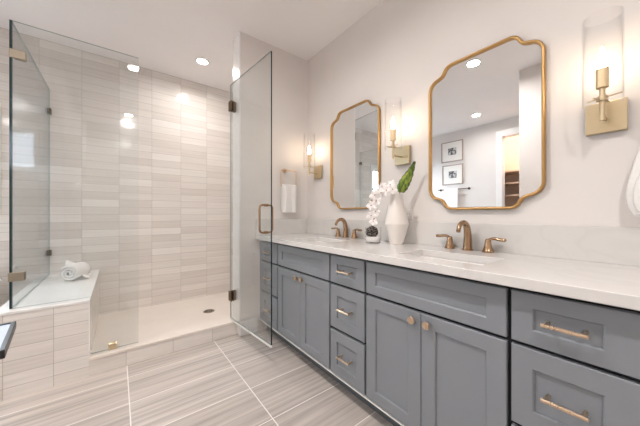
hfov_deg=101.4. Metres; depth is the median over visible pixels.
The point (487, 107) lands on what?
wall mirror
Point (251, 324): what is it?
baseboard
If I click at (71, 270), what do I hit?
rolled towel
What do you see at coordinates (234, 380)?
floor
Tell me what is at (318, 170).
wall sconce
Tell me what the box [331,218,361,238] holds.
widespread faucet
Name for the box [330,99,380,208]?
wall mirror
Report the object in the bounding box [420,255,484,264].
undermount sink
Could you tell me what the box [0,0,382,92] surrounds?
ceiling
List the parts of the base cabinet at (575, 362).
bar pull, bar pull, drawer, drawer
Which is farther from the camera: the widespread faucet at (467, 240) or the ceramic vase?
the ceramic vase
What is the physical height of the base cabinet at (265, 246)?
0.871 m
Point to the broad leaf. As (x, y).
(404, 182)
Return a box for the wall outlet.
[406,209,412,218]
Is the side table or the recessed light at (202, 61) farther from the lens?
the recessed light at (202, 61)
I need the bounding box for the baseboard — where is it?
[240,318,256,336]
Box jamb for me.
[233,31,240,335]
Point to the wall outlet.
(409, 212)
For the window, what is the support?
in the wall at (140, 156)
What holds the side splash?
on the countertop
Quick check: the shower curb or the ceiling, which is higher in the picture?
the ceiling
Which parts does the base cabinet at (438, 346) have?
rail, door, knob, knob, drawer, door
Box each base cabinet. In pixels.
[259,240,285,341]
[277,244,338,382]
[330,254,374,410]
[365,260,510,425]
[511,287,639,425]
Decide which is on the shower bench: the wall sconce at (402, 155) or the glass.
the glass
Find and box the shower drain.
[203,309,214,312]
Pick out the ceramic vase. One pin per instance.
(396, 221)
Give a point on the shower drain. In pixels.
(207, 310)
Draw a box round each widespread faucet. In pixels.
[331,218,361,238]
[436,220,506,252]
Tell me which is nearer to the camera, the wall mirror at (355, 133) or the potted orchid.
the potted orchid
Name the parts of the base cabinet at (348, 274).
bar pull, bar pull, bar pull, rail, drawer, drawer, drawer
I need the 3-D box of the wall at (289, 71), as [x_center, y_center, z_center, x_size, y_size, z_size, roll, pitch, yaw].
[-0.480,-0.270,2.681,0.742,2.770,0.170,0,0,-38]
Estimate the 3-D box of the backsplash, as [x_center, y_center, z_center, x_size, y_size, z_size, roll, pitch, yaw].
[0.581,0.131,1.896,0.020,0.152,2.369,0,0,-38]
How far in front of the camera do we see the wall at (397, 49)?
1.47 m
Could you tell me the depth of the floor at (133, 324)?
2.66 m
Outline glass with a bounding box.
[9,19,51,308]
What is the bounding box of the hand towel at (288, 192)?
[281,184,296,211]
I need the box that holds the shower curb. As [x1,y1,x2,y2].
[89,316,236,375]
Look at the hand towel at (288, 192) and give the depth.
2.62 m
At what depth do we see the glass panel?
1.62 m
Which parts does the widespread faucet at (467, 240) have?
handle, spout, handle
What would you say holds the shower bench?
on the floor at (234, 380)
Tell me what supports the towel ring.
attached to the wall at (289, 71)
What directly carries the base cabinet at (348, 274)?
on the floor at (234, 380)
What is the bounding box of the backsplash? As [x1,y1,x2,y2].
[307,219,639,266]
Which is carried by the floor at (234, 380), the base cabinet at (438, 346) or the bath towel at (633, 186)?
the base cabinet at (438, 346)
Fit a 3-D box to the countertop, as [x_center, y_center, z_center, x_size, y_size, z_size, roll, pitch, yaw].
[0.351,0.225,1.717,0.600,0.036,2.368,0,0,-38]
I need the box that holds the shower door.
[228,51,272,347]
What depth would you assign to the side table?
1.11 m
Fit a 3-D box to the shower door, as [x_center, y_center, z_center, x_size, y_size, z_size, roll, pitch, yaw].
[-0.600,-0.103,2.176,0.125,2.173,0.711,0,0,-44]
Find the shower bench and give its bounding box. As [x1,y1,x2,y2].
[0,270,98,401]
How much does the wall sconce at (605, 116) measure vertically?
0.433 m
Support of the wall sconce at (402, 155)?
attached to the wall at (397, 49)
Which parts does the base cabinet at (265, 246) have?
rail, drawer, drawer, drawer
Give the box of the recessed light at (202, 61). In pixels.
[195,57,209,64]
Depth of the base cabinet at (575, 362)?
0.78 m
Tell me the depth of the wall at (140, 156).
2.83 m
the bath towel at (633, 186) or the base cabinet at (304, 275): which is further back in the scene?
the base cabinet at (304, 275)
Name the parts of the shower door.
pull handle, pull handle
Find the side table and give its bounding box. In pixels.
[0,321,15,358]
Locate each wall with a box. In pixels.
[0,27,232,314]
[241,32,307,330]
[308,0,639,226]
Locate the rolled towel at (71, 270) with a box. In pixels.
[60,260,90,279]
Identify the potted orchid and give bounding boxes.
[365,180,397,242]
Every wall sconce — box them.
[304,135,322,178]
[385,97,410,165]
[582,6,627,135]
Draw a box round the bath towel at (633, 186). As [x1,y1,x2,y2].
[626,149,639,216]
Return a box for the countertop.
[255,233,639,310]
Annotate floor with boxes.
[0,328,393,425]
[92,292,232,349]
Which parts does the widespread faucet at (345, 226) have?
handle, spout, handle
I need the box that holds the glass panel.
[8,20,137,353]
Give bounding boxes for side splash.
[256,219,306,235]
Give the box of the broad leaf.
[397,161,415,192]
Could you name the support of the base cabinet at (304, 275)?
on the floor at (234, 380)
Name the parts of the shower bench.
bench seat, corner trim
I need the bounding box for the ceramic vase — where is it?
[385,193,408,244]
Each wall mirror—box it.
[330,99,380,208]
[429,36,545,209]
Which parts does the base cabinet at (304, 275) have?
door, rail, drawer, door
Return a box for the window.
[0,103,0,211]
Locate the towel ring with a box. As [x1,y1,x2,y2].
[281,168,296,185]
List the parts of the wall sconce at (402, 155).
bulb, stem, lamp shade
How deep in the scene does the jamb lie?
2.42 m

